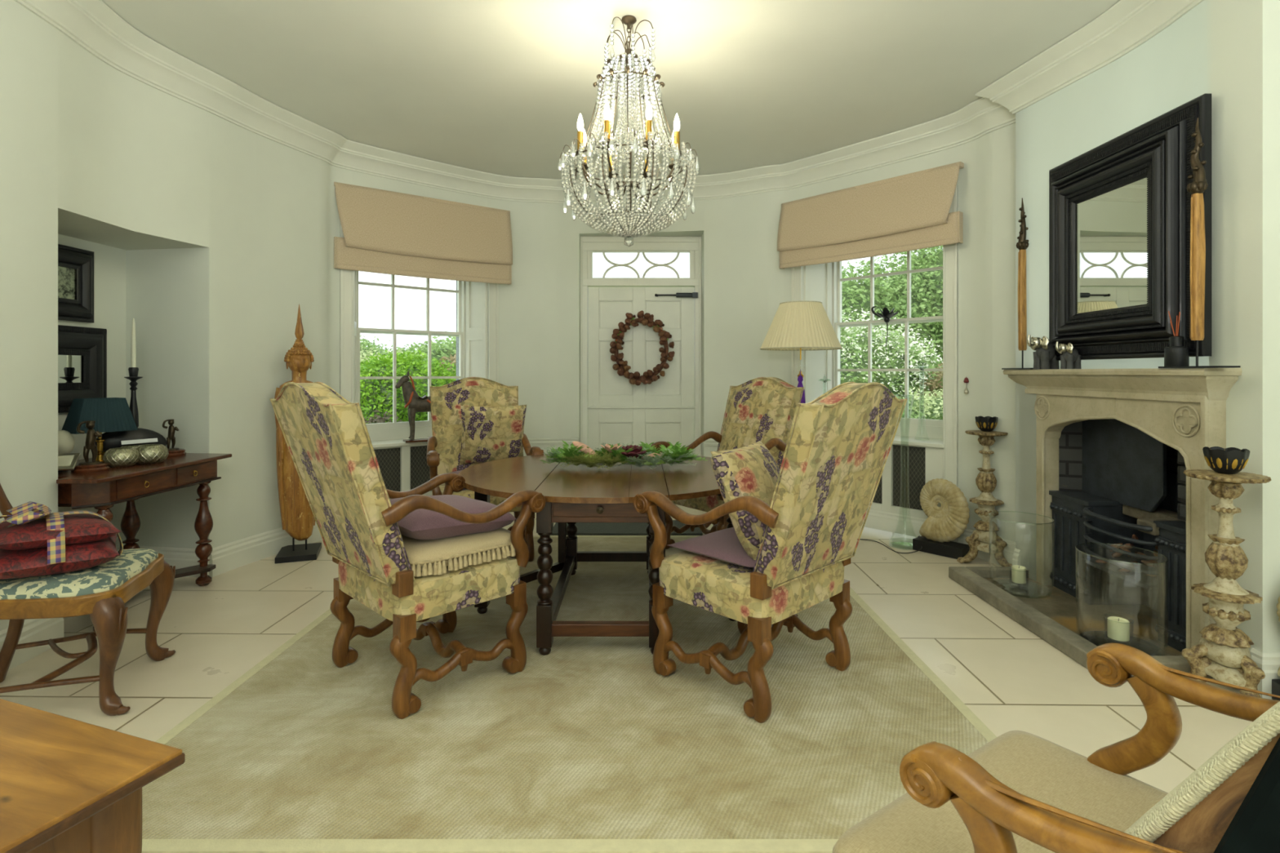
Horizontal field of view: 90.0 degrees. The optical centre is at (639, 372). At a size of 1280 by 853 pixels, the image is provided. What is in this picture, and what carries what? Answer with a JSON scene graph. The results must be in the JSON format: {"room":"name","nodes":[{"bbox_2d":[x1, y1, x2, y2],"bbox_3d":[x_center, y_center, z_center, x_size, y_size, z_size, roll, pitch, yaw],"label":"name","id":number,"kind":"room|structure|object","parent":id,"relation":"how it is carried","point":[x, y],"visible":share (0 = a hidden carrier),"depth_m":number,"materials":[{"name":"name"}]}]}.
{"room":"dining room","nodes":[
{"label":"dining room","id":0,"kind":"room"},
{"bbox_2d":[0,0,208,631],"bbox_3d":[-2.800,-0.275,-0.965,0.121,3.150,10.070,0,0,0],"label":"wall","id":1,"kind":"structure","parent":0,"point":[80,135],"depth_m":3.06,"materials":[{"name":"paint"}]},
{"bbox_2d":[0,617,63,670],"bbox_3d":[-2.782,1.212,-1.454,0.056,0.175,9.093,0,0,0],"label":"baseboard","id":2,"kind":"structure","parent":1,"relation":"attached to","point":[33,629],"depth_m":2.93,"materials":[{"name":"white paint"}]},
{"bbox_2d":[57,208,208,548],"bbox_3d":[-3.040,0.253,3.610,0.600,2.095,1.100,0,0,0],"label":"wall niche","id":3,"kind":"object","parent":1,"relation":"in","point":[161,283],"visible":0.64,"depth_m":4.10,"materials":[{"name":"paint"}]},
{"bbox_2d":[57,244,93,323],"bbox_3d":[-3.299,-0.515,3.638,0.052,0.430,0.475,0,0,0],"label":"framed picture","id":4,"kind":"object","parent":3,"relation":"attached to","point":[75,265],"visible":0.58,"depth_m":3.74},
{"bbox_2d":[57,324,106,413],"bbox_3d":[-3.299,-0.020,3.632,0.052,0.500,0.665,0,0,0],"label":"wall mirror","id":5,"kind":"object","parent":3,"relation":"attached to","point":[82,351],"visible":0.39,"depth_m":3.77,"materials":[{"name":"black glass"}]},
{"bbox_2d":[116,546,208,577],"bbox_3d":[-3.040,1.212,3.610,0.600,0.175,1.100,0,0,0],"label":"baseboard","id":6,"kind":"structure","parent":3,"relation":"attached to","point":[180,557],"depth_m":4.08,"materials":[{"name":"white paint"}]},
{"bbox_2d":[208,519,322,577],"bbox_3d":[-2.591,1.212,4.591,0.050,0.175,1.083,0,0,16],"label":"baseboard","id":7,"kind":"structure","parent":1,"relation":"attached to","point":[226,557],"depth_m":4.37,"materials":[{"name":"white paint"}]},
{"bbox_2d":[101,0,1119,179],"bbox_3d":[0.000,-1.900,0.425,8.000,0.100,12.950,0,0,0],"label":"ceiling","id":8,"kind":"structure","parent":0,"point":[501,87],"depth_m":3.83,"materials":[{"name":"paint"}]},
{"bbox_2d":[557,14,699,247],"bbox_3d":[-0.057,-1.254,3.350,0.734,1.191,0.724,0,0,3],"label":"chandelier","id":9,"kind":"object","parent":8,"relation":"hanging from","point":[631,221],"visible":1,"depth_m":3.21,"materials":[{"name":"glass"}]},
{"bbox_2d":[208,112,1015,548],"bbox_3d":[-0.090,-0.275,5.245,5.300,3.150,2.350,0,0,0],"label":"wall","id":10,"kind":"structure","parent":0,"point":[274,218],"depth_m":4.66,"materials":[{"name":"paint"}]},
{"bbox_2d":[339,220,498,448],"bbox_3d":[-2.039,-0.170,5.813,1.739,2.940,0.510,0,0,-42],"label":"window","id":11,"kind":"structure","parent":10,"relation":"in","point":[477,334],"depth_m":5.92,"materials":[{"name":"white paint"}]},
{"bbox_2d":[395,370,431,442],"bbox_3d":[-1.919,0.293,5.577,0.403,0.613,0.141,0,0,-28],"label":"statuette","id":12,"kind":"object","parent":11,"relation":"on","point":[415,403],"visible":0.65,"depth_m":5.51,"materials":[{"name":"brown wood"}]},
{"bbox_2d":[333,182,512,284],"bbox_3d":[-1.836,-1.173,5.586,1.536,0.711,0.133,0,0,-37],"label":"blind","id":13,"kind":"object","parent":11,"relation":"attached to","point":[385,232],"visible":1,"depth_m":5.51,"materials":[{"name":"fabric"}]},
{"bbox_2d":[13,0,1015,203],"bbox_3d":[-2.025,-1.750,0.571,4.936,0.191,12.377,0,0,27],"label":"trim","id":14,"kind":"structure","parent":10,"relation":"attached to","point":[91,24],"depth_m":4.75,"materials":[{"name":"paint"}]},
{"bbox_2d":[528,437,578,444],"bbox_3d":[-0.941,0.670,6.218,0.697,0.060,0.052,0,0,-8],"label":"trim","id":15,"kind":"structure","parent":10,"relation":"attached to","point":[554,440],"depth_m":6.24,"materials":[{"name":"paint"}]},
{"bbox_2d":[580,236,701,504],"bbox_3d":[0.020,-0.025,6.500,1.280,2.750,0.400,0,0,0],"label":"door","id":16,"kind":"structure","parent":10,"relation":"in","point":[614,411],"depth_m":6.42,"materials":[{"name":"white paint"}]},
{"bbox_2d":[609,310,674,385],"bbox_3d":[0.023,-0.238,6.300,0.645,0.734,0.171,0,0,0],"label":"wreath","id":17,"kind":"object","parent":16,"relation":"hanging from","point":[649,376],"visible":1,"depth_m":6.26,"materials":[{"name":"brown plant"}]},
{"bbox_2d":[791,182,957,542],"bbox_3d":[2.035,-0.200,5.380,0.570,3.000,1.747,0,0,-41],"label":"window","id":18,"kind":"structure","parent":10,"relation":"in","point":[822,282],"depth_m":5.33,"materials":[{"name":"white paint"}]},
{"bbox_2d":[777,161,964,269],"bbox_3d":[1.767,-1.206,5.125,0.133,0.596,1.538,0,0,-42],"label":"blind","id":19,"kind":"object","parent":18,"relation":"attached to","point":[907,212],"visible":1,"depth_m":5.01,"materials":[{"name":"fabric"}]},
{"bbox_2d":[871,258,898,355],"bbox_3d":[2.029,-0.540,5.296,0.194,0.800,0.177,0,0,10],"label":"ornament","id":20,"kind":"object","parent":18,"relation":"hanging from","point":[886,315],"visible":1,"depth_m":5.29,"materials":[{"name":"metal"}]},
{"bbox_2d":[963,528,1015,565],"bbox_3d":[2.436,1.212,4.348,0.048,0.175,0.574,0,0,-21],"label":"baseboard","id":21,"kind":"structure","parent":10,"relation":"attached to","point":[1008,552],"depth_m":4.35,"materials":[{"name":"white paint"}]},
{"bbox_2d":[0,504,1252,793],"bbox_3d":[0.000,1.350,0.350,8.000,0.100,12.800,0,0,0],"label":"floor","id":22,"kind":"structure","parent":0,"point":[1011,678],"depth_m":2.94,"materials":[{"name":"tile"}]},
{"bbox_2d":[0,483,175,715],"bbox_3d":[-2.352,0.763,2.565,0.679,1.120,0.640,0,0,-21],"label":"chair","id":23,"kind":"object","parent":22,"relation":"on","point":[101,592],"visible":0.93,"depth_m":2.42,"materials":[{"name":"brown wood"}]},
{"bbox_2d":[0,535,119,579],"bbox_3d":[-2.328,0.722,2.542,0.400,0.118,0.400,0,0,-41],"label":"cushion","id":24,"kind":"object","parent":23,"relation":"on","point":[14,564],"visible":0.64,"depth_m":2.42,"materials":[{"name":"fabric"}]},
{"bbox_2d":[0,513,122,550],"bbox_3d":[-2.328,0.628,2.542,0.370,0.102,0.370,0,0,41],"label":"cushion","id":25,"kind":"object","parent":24,"relation":"on","point":[79,528],"visible":0.77,"depth_m":2.45,"materials":[{"name":"fabric"}]},
{"bbox_2d":[0,501,123,564],"bbox_3d":[-2.333,0.643,2.539,0.435,0.250,0.415,0,0,-45],"label":"ribbon","id":26,"kind":"object","parent":25,"relation":"attached to","point":[28,512],"visible":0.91,"depth_m":2.44,"materials":[{"name":"fabric"}]},
{"bbox_2d":[0,698,185,852],"bbox_3d":[-1.441,0.984,1.006,1.169,0.667,0.629,0,0,20],"label":"table","id":27,"kind":"object","parent":22,"relation":"on","point":[68,785],"visible":1,"depth_m":1.05,"materials":[{"name":"brown wood"}]},
{"bbox_2d":[56,453,231,631],"bbox_3d":[-2.932,0.905,3.557,0.746,0.790,1.025,0,0,0],"label":"console table","id":28,"kind":"object","parent":22,"relation":"on","point":[99,490],"visible":0.48,"depth_m":3.54,"materials":[{"name":"brown wood"}]},
{"bbox_2d":[57,453,80,472],"bbox_3d":[-2.950,0.463,3.240,0.160,0.093,0.102,0,0,-25],"label":"framed picture","id":29,"kind":"object","parent":28,"relation":"on","point":[68,461],"visible":0.48,"depth_m":3.25,"materials":[{"name":"silver metal"}]},
{"bbox_2d":[70,420,109,472],"bbox_3d":[-2.860,0.380,3.330,0.156,0.259,0.156,0,0,-40],"label":"bronze figurine","id":30,"kind":"object","parent":28,"relation":"on","point":[87,466],"visible":0.99,"depth_m":3.31,"materials":[{"name":"brown metal"}]},
{"bbox_2d":[61,397,137,462],"bbox_3d":[-3.020,0.327,3.580,0.178,0.365,0.287,0,0,28],"label":"table lamp","id":31,"kind":"object","parent":28,"relation":"on","point":[109,414],"visible":0.91,"depth_m":3.54,"materials":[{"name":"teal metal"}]},
{"bbox_2d":[102,447,139,467],"bbox_3d":[-2.810,0.461,3.470,0.155,0.100,0.155,0,0,0],"label":"bowl","id":32,"kind":"object","parent":28,"relation":"on","point":[117,457],"visible":0.98,"depth_m":3.42,"materials":[{"name":"metal"}]},
{"bbox_2d":[120,444,140,448],"bbox_3d":[-2.900,0.465,3.655,0.141,0.091,0.141,0,0,0],"label":"globe","id":33,"kind":"object","parent":28,"relation":"on","point":[131,446],"visible":0.06,"depth_m":3.66},
{"bbox_2d":[95,427,166,452],"bbox_3d":[-2.985,0.416,3.760,0.119,0.187,0.345,0,0,27],"label":"sculpture","id":34,"kind":"object","parent":28,"relation":"on","point":[113,439],"visible":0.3,"depth_m":3.71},
{"bbox_2d":[120,438,157,444],"bbox_3d":[-2.896,0.399,3.706,0.010,0.022,0.180,0,0,28],"label":"card","id":35,"kind":"object","parent":34,"relation":"on","point":[149,440],"visible":1,"depth_m":3.70,"materials":[{"name":"paper"}]},
{"bbox_2d":[124,367,142,427],"bbox_3d":[-3.110,0.239,3.930,0.116,0.540,0.116,0,0,0],"label":"candlestick","id":36,"kind":"object","parent":28,"relation":"on","point":[133,376],"visible":0.65,"depth_m":3.92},
{"bbox_2d":[130,318,136,367],"bbox_3d":[-3.110,-0.182,3.930,0.025,0.302,0.025,0,0,0],"label":"taper candle","id":37,"kind":"object","parent":36,"relation":"on","point":[133,363],"visible":1,"depth_m":3.92,"materials":[{"name":"white wax"}]},
{"bbox_2d":[135,444,168,464],"bbox_3d":[-2.745,0.459,3.590,0.161,0.104,0.161,0,0,0],"label":"bowl","id":38,"kind":"object","parent":28,"relation":"on","point":[149,454],"visible":0.89,"depth_m":3.54,"materials":[{"name":"metal"}]},
{"bbox_2d":[162,419,186,457],"bbox_3d":[-2.880,0.398,3.930,0.156,0.222,0.156,0,0,40],"label":"bronze figurine","id":39,"kind":"object","parent":28,"relation":"on","point":[172,451],"visible":0.91,"depth_m":3.92,"materials":[{"name":"brown metal"}]},
{"bbox_3d":[-3.100,0.475,3.430,0.080,0.070,0.080,0,0,0],"label":"stand","id":40,"kind":"object","parent":28,"relation":"on","visible":0},
{"bbox_2d":[57,430,75,453],"bbox_3d":[-3.100,0.380,3.430,0.110,0.140,0.110,0,0,0],"label":"egg","id":41,"kind":"object","parent":40,"relation":"on","point":[66,441],"visible":0.52,"depth_m":3.41,"materials":[{"name":"ceramic"}]},
{"bbox_2d":[274,303,321,564],"bbox_3d":[-2.420,0.405,4.545,0.302,1.790,0.330,0,0,-21],"label":"statue","id":42,"kind":"object","parent":22,"relation":"on","point":[297,518],"visible":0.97,"depth_m":4.47,"materials":[{"name":"brown wood"}]},
{"bbox_2d":[373,444,431,499],"bbox_3d":[-1.895,0.966,5.651,1.229,0.668,0.060,0,0,-42],"label":"radiator cover","id":43,"kind":"object","parent":22,"relation":"on","point":[402,468],"visible":0.1,"depth_m":5.52,"materials":[{"name":"white paint"}]},
{"bbox_2d":[373,447,399,491],"bbox_3d":[-2.173,0.850,5.438,0.280,0.420,0.006,0,0,-42],"label":"grille","id":44,"kind":"object","parent":43,"relation":"attached to","point":[388,459],"depth_m":5.47,"materials":[{"name":"grey metal"}]},
{"bbox_2d":[410,445,431,490],"bbox_3d":[-1.912,0.850,5.671,0.285,0.420,0.006,0,0,-42],"label":"grille","id":45,"kind":"object","parent":43,"relation":"attached to","point":[420,470],"depth_m":5.64,"materials":[{"name":"grey metal"}]},
{"bbox_2d":[142,535,996,852],"bbox_3d":[-0.215,1.293,3.385,2.950,0.012,3.330,0,0,0],"label":"rug","id":46,"kind":"object","parent":22,"relation":"on","point":[586,748],"visible":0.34,"depth_m":2.25,"materials":[{"name":"carpet"}]},
{"bbox_2d":[270,382,545,719],"bbox_3d":[-0.990,0.663,2.719,0.747,1.254,0.913,0,0,44],"label":"armchair","id":47,"kind":"object","parent":46,"relation":"on","point":[333,452],"visible":0.91,"depth_m":2.48,"materials":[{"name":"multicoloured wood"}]},
{"bbox_2d":[400,528,515,577],"bbox_3d":[-0.892,0.736,2.818,0.653,0.098,0.574,0,0,44],"label":"cushion","id":48,"kind":"object","parent":47,"relation":"on","point":[455,553],"visible":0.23,"depth_m":2.59,"materials":[{"name":"beige fabric"}]},
{"bbox_2d":[390,494,516,540],"bbox_3d":[-0.885,0.634,2.826,0.500,0.162,0.499,0,0,45],"label":"cushion","id":49,"kind":"object","parent":48,"relation":"on","point":[421,524],"visible":0.61,"depth_m":2.63,"materials":[{"name":"purple fabric"}]},
{"bbox_2d":[426,377,543,561],"bbox_3d":[-1.154,0.663,4.613,0.747,1.254,0.913,0,0,-20],"label":"armchair","id":50,"kind":"object","parent":46,"relation":"on","point":[444,446],"visible":0.48,"depth_m":4.75,"materials":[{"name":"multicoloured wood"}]},
{"bbox_2d":[459,404,526,465],"bbox_3d":[-1.077,0.457,4.695,0.472,0.440,0.204,0,0,-19],"label":"floral cushion","id":51,"kind":"object","parent":50,"relation":"on","point":[489,433],"visible":0.95,"depth_m":4.63,"materials":[{"name":"beige fabric"}]},
{"bbox_2d":[457,453,736,655],"bbox_3d":[-0.180,0.918,3.630,1.640,0.737,1.640,0,0,-43],"label":"table","id":52,"kind":"object","parent":46,"relation":"on","point":[572,494],"visible":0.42,"depth_m":3.10,"materials":[{"name":"brown wood"}]},
{"bbox_2d":[539,440,706,469],"bbox_3d":[-0.091,0.469,3.707,0.978,0.145,0.438,0,0,-7],"label":"centerpiece","id":53,"kind":"object","parent":52,"relation":"on","point":[644,455],"visible":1,"depth_m":3.64,"materials":[{"name":"green plant"}]},
{"bbox_2d":[650,377,804,549],"bbox_3d":[0.654,0.663,4.670,0.913,1.254,0.747,0,0,-37],"label":"armchair","id":54,"kind":"object","parent":46,"relation":"on","point":[762,409],"visible":0.38,"depth_m":4.72,"materials":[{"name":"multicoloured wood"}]},
{"bbox_2d":[633,382,907,723],"bbox_3d":[0.553,0.663,2.691,0.747,1.254,0.913,0,0,-44],"label":"armchair","id":55,"kind":"object","parent":46,"relation":"on","point":[840,441],"visible":0.87,"depth_m":2.46,"materials":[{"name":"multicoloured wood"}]},
{"bbox_2d":[668,527,758,568],"bbox_3d":[0.449,0.752,2.785,0.480,0.057,0.460,0,0,-44],"label":"cushion","id":56,"kind":"object","parent":55,"relation":"on","point":[724,544],"visible":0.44,"depth_m":2.69,"materials":[{"name":"purple fabric"}]},
{"bbox_2d":[710,440,781,559],"bbox_3d":[0.513,0.542,2.776,0.267,0.435,0.501,0,0,34],"label":"floral cushion","id":57,"kind":"object","parent":56,"relation":"on","point":[750,470],"visible":0.64,"depth_m":2.62,"materials":[{"name":"beige fabric"}]},
{"bbox_2d":[550,520,702,535],"bbox_3d":[-0.110,1.290,5.330,1.220,0.017,0.460,0,0,0],"label":"door mat","id":58,"kind":"object","parent":22,"relation":"on","point":[584,528],"visible":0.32,"depth_m":5.23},
{"bbox_2d":[760,300,842,386],"bbox_3d":[1.270,0.376,5.060,0.633,1.849,0.633,0,0,0],"label":"floor lamp","id":59,"kind":"object","parent":22,"relation":"on","point":[802,325],"visible":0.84,"depth_m":4.87,"materials":[{"name":"beige fabric"}]},
{"bbox_2d":[862,443,942,537],"bbox_3d":[1.849,0.931,5.217,0.060,0.738,1.237,0,0,-41],"label":"radiator cover","id":60,"kind":"object","parent":22,"relation":"on","point":[921,465],"visible":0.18,"depth_m":4.99,"materials":[{"name":"white paint"}]},
{"bbox_2d":[870,469,881,503],"bbox_3d":[1.867,0.812,5.238,0.006,0.495,0.285,0,0,-41],"label":"grille","id":61,"kind":"object","parent":60,"relation":"attached to","point":[877,497],"depth_m":5.16,"materials":[{"name":"metal"}]},
{"bbox_2d":[893,444,925,510],"bbox_3d":[2.098,0.812,4.974,0.006,0.495,0.280,0,0,-41],"label":"grille","id":62,"kind":"object","parent":60,"relation":"attached to","point":[913,458],"depth_m":4.98,"materials":[{"name":"black metal"}]},
{"bbox_2d":[888,394,917,550],"bbox_3d":[1.985,0.734,4.800,0.239,1.132,0.222,0,0,-11],"label":"floor vase","id":63,"kind":"object","parent":22,"relation":"on","point":[901,545],"visible":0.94,"depth_m":4.80,"materials":[{"name":"clear glass"}]},
{"bbox_2d":[912,478,969,559],"bbox_3d":[2.178,1.031,4.590,0.150,0.537,0.385,0,0,-40],"label":"ammonite fossil","id":64,"kind":"object","parent":22,"relation":"on","point":[945,523],"visible":1,"depth_m":4.55,"materials":[{"name":"stone"}]},
{"bbox_2d":[956,430,1012,566],"bbox_3d":[2.375,0.849,4.333,0.352,0.897,0.319,0,0,-29],"label":"candlestick","id":65,"kind":"object","parent":22,"relation":"on","point":[985,481],"visible":0.93,"depth_m":4.32,"materials":[{"name":"beige wood"}]},
{"bbox_2d":[974,416,997,431],"bbox_3d":[2.360,0.352,4.360,0.134,0.100,0.134,0,0,-6],"label":"candle cup","id":66,"kind":"object","parent":65,"relation":"on","point":[987,424],"visible":1,"depth_m":4.32,"materials":[{"name":"black metal"}]},
{"bbox_2d":[832,642,1279,852],"bbox_3d":[0.819,0.708,1.023,0.728,1.197,0.758,0,0,-34],"label":"armchair","id":67,"kind":"object","parent":22,"relation":"on","point":[1019,792],"visible":0.99,"depth_m":1.15,"materials":[{"name":"fabric"}]},
{"bbox_2d":[1124,701,1279,852],"bbox_3d":[0.903,0.555,0.884,0.588,0.504,0.342,0,0,-23],"label":"cushion","id":68,"kind":"object","parent":67,"relation":"on","point":[1195,815],"visible":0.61,"depth_m":0.75,"materials":[{"name":"fabric"}]},
{"bbox_2d":[948,566,1213,678],"bbox_3d":[2.397,1.265,3.385,0.885,0.070,1.350,0,0,0],"label":"hearth","id":69,"kind":"object","parent":22,"relation":"on","point":[1055,618],"visible":0.47,"depth_m":3.36,"materials":[{"name":"stone"}]},
{"bbox_2d":[988,511,1054,597],"bbox_3d":[2.243,1.066,3.770,0.333,0.428,0.333,0,0,0],"label":"hurricane vase","id":70,"kind":"object","parent":69,"relation":"on","point":[996,511],"visible":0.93,"depth_m":3.69,"materials":[{"name":"clear glass"}]},
{"bbox_3d":[2.232,1.205,3.770,0.103,0.102,0.103,0,0,0],"label":"glass","id":71,"kind":"object","parent":70,"relation":"in","visible":0},
{"bbox_2d":[1011,564,1026,583],"bbox_3d":[2.232,1.187,3.770,0.074,0.093,0.074,0,0,0],"label":"candle","id":72,"kind":"object","parent":71,"relation":"in","point":[1018,575],"visible":1,"depth_m":3.74,"materials":[{"name":"wax"}]},
{"bbox_2d":[1048,490,1143,604],"bbox_3d":[2.626,0.995,3.683,0.349,0.570,0.341,0,0,0],"label":"grate","id":73,"kind":"object","parent":69,"relation":"in","point":[1093,585],"depth_m":3.54,"materials":[{"name":"metal"}]},
{"bbox_2d":[1048,418,1186,652],"bbox_3d":[2.600,0.740,3.339,0.438,1.080,1.038,0,0,-2],"label":"fireplace insert","id":74,"kind":"object","parent":69,"relation":"on","point":[1128,490],"visible":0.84,"depth_m":3.47,"materials":[{"name":"metal"}]},
{"bbox_2d":[1075,542,1168,655],"bbox_3d":[2.233,1.058,2.975,0.347,0.443,0.347,0,0,0],"label":"hurricane vase","id":75,"kind":"object","parent":69,"relation":"on","point":[1167,560],"visible":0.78,"depth_m":3.05,"materials":[{"name":"clear glass"}]},
{"bbox_3d":[2.224,1.199,2.975,0.115,0.114,0.115,0,0,0],"label":"glass","id":76,"kind":"object","parent":75,"relation":"in","visible":0},
{"bbox_2d":[1107,616,1129,641],"bbox_3d":[2.224,1.188,2.975,0.083,0.090,0.083,0,0,0],"label":"candle","id":77,"kind":"object","parent":76,"relation":"in","point":[1118,628],"visible":1,"depth_m":2.95,"materials":[{"name":"wax"}]},
{"bbox_2d":[1153,520,1186,652],"bbox_3d":[2.626,0.995,2.947,0.349,0.570,0.241,0,0,0],"label":"panel","id":78,"kind":"object","parent":69,"relation":"in","point":[1170,540],"depth_m":2.98,"materials":[{"name":"metal"}]},
{"bbox_2d":[1003,368,1242,648],"bbox_3d":[2.612,0.641,3.397,0.535,1.318,1.475,0,0,0],"label":"fireplace","id":79,"kind":"object","parent":22,"relation":"on","point":[1184,410],"visible":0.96,"depth_m":3.06,"materials":[{"name":"stone"}]},
{"bbox_2d":[1001,197,1033,369],"bbox_3d":[2.385,-0.554,3.990,0.090,1.070,0.300,0,0,0],"label":"spindle","id":80,"kind":"object","parent":79,"relation":"on","point":[1022,245],"visible":1,"depth_m":3.98,"materials":[{"name":"brown wood"}]},
{"bbox_2d":[1026,334,1059,368],"bbox_3d":[2.362,-0.120,3.770,0.200,0.202,0.127,0,0,-15],"label":"elephant figurine","id":81,"kind":"object","parent":79,"relation":"on","point":[1044,357],"visible":0.94,"depth_m":3.74,"materials":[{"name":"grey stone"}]},
{"bbox_2d":[1055,342,1081,368],"bbox_3d":[2.372,-0.095,3.558,0.150,0.151,0.095,0,0,-15],"label":"elephant figurine","id":82,"kind":"object","parent":79,"relation":"on","point":[1070,358],"visible":0.94,"depth_m":3.54,"materials":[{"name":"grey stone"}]},
{"bbox_2d":[1003,368,1242,400],"bbox_3d":[2.438,0.051,3.397,0.185,0.138,1.475,0,0,0],"label":"mantel shelf","id":83,"kind":"object","parent":79,"relation":"attached to","point":[1148,384],"depth_m":3.11,"materials":[{"name":"stone"}]},
{"bbox_2d":[1048,93,1211,360],"bbox_3d":[2.419,-0.637,3.290,0.102,1.135,1.050,0,0,0],"label":"mirror","id":84,"kind":"object","parent":79,"relation":"on","point":[1119,209],"visible":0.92,"depth_m":3.15,"materials":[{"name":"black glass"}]},
{"bbox_2d":[1075,177,1147,313],"bbox_3d":[2.416,-0.632,3.290,0.004,0.635,0.524,0,0,0],"label":"mirror glass","id":85,"kind":"object","parent":84,"relation":"attached to","point":[1111,217],"depth_m":3.27,"materials":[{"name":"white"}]},
{"bbox_2d":[1164,311,1189,366],"bbox_3d":[2.385,-0.152,2.845,0.086,0.266,0.086,0,0,39],"label":"reed diffuser","id":86,"kind":"object","parent":79,"relation":"on","point":[1175,355],"visible":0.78,"depth_m":2.82,"materials":[{"name":"black glass"}]},
{"bbox_2d":[1164,346,1189,366],"bbox_3d":[2.385,-0.067,2.845,0.086,0.096,0.086,0,0,0],"label":"bottle","id":87,"kind":"object","parent":86,"relation":"attached to","point":[1174,356],"depth_m":2.81,"materials":[{"name":"black glass"}]},
{"bbox_2d":[1158,117,1240,368],"bbox_3d":[2.385,-0.554,2.740,0.090,1.070,0.300,0,0,0],"label":"spindle","id":88,"kind":"object","parent":79,"relation":"on","point":[1199,184],"visible":1,"depth_m":2.72,"materials":[{"name":"brown wood"}]},
{"bbox_2d":[1181,469,1271,697],"bbox_3d":[2.333,0.849,2.514,0.352,0.897,0.319,0,0,-6],"label":"candlestick","id":89,"kind":"object","parent":22,"relation":"on","point":[1223,654],"visible":0.88,"depth_m":2.51,"materials":[{"name":"beige wood"}]},
{"bbox_2d":[1202,446,1250,474],"bbox_3d":[2.330,0.352,2.545,0.134,0.100,0.134,0,0,17],"label":"candle cup","id":90,"kind":"object","parent":89,"relation":"on","point":[1229,460],"visible":1,"depth_m":2.51,"materials":[{"name":"black ceramic"}]},
{"bbox_2d":[1271,596,1279,701],"bbox_3d":[2.677,1.031,2.436,0.385,0.537,0.150,0,0,20],"label":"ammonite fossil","id":91,"kind":"object","parent":22,"relation":"on","point":[1275,682],"visible":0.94,"depth_m":2.52,"materials":[{"name":"stone"}]},
{"bbox_2d":[1015,0,1279,652],"bbox_3d":[2.650,-0.275,3.330,0.399,3.150,1.550,0,0,-4],"label":"wall","id":92,"kind":"structure","parent":0,"point":[1228,51],"depth_m":2.75,"materials":[{"name":"paint"}]},
{"bbox_2d":[975,0,1204,114],"bbox_3d":[2.781,-1.750,-0.869,0.592,0.191,10.261,0,0,-3],"label":"trim","id":93,"kind":"structure","parent":92,"relation":"attached to","point":[1127,24],"depth_m":3.48,"materials":[{"name":"paint"}]},
{"label":"wall","id":94,"kind":"structure","parent":0,"visible":0},
{"bbox_2d":[1249,648,1279,699],"bbox_3d":[2.687,1.212,-1.694,0.427,0.175,8.613,0,0,0],"label":"baseboard","id":95,"kind":"structure","parent":94,"relation":"attached to","point":[1268,662],"depth_m":2.55,"materials":[{"name":"white paint"}]},
{"label":"outside","id":96,"kind":"structure","parent":0,"visible":0},
{"bbox_3d":[0.000,1.510,48.475,120.000,0.180,83.050,0,0,0],"label":"lawn","id":97,"kind":"structure","parent":96,"visible":0},
{"bbox_2d":[360,334,406,356],"bbox_3d":[-11.631,-0.070,22.071,7.891,3.189,5.984,0,0,0],"label":"shrub","id":98,"kind":"object","parent":97,"relation":"on","point":[380,350],"visible":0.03,"depth_m":22.14,"materials":[{"name":"green plant"}]},
{"bbox_2d":[360,408,431,423],"bbox_3d":[-2.820,1.066,7.950,2.240,1.234,0.612,0,0,-6],"label":"bush","id":99,"kind":"object","parent":97,"relation":"on","point":[380,420],"visible":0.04,"depth_m":7.89,"materials":[{"name":"green plant"}]},
{"bbox_2d":[360,346,456,423],"bbox_3d":[-3.471,0.463,9.275,2.212,1.662,2.103,0,0,-28],"label":"topiary bush","id":100,"kind":"object","parent":97,"relation":"on","point":[375,393],"visible":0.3,"depth_m":8.68,"materials":[{"name":"green plant"}]},
{"bbox_2d":[403,330,456,364],"bbox_3d":[-4.042,0.256,14.568,3.165,2.416,2.385,0,0,-12],"label":"shrub","id":101,"kind":"object","parent":97,"relation":"on","point":[437,352],"visible":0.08,"depth_m":14.08,"materials":[{"name":"green plant"}]},
{"bbox_2d":[439,352,456,381],"bbox_3d":[-3.303,0.468,13.095,2.382,1.936,2.095,0,0,0],"label":"shrub","id":102,"kind":"object","parent":97,"relation":"on","point":[453,359],"visible":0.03,"depth_m":12.76,"materials":[{"name":"plant"}]},
{"bbox_2d":[840,259,931,355],"bbox_3d":[6.980,-0.553,20.953,6.682,6.310,5.088,0,0,0],"label":"tree","id":103,"kind":"object","parent":97,"relation":"on","point":[857,295],"visible":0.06,"depth_m":19.66,"materials":[{"name":"green plant"}]},
{"bbox_2d":[840,306,942,399],"bbox_3d":[4.569,0.316,12.465,3.440,3.235,2.388,0,0,-6],"label":"flowering shrub","id":104,"kind":"object","parent":97,"relation":"on","point":[854,352],"visible":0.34,"depth_m":11.92,"materials":[{"name":"green plant"}]},
{"bbox_2d":[861,245,942,365],"bbox_3d":[10.147,-1.281,20.773,7.546,7.612,5.739,0,0,-7],"label":"tree","id":105,"kind":"object","parent":97,"relation":"on","point":[926,287],"visible":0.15,"depth_m":19.41,"materials":[{"name":"green plant"}]},
{"bbox_2d":[893,386,942,419],"bbox_3d":[4.906,0.836,10.609,2.206,1.180,1.582,0,0,0],"label":"shrub","id":106,"kind":"object","parent":97,"relation":"on","point":[934,404],"visible":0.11,"depth_m":10.31,"materials":[{"name":"green plant"}]},
{"bbox_2d":[916,363,942,399],"bbox_3d":[5.891,0.546,11.519,1.790,1.921,1.255,0,0,6],"label":"shrub","id":107,"kind":"object","parent":97,"relation":"on","point":[939,385],"visible":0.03,"depth_m":11.52,"materials":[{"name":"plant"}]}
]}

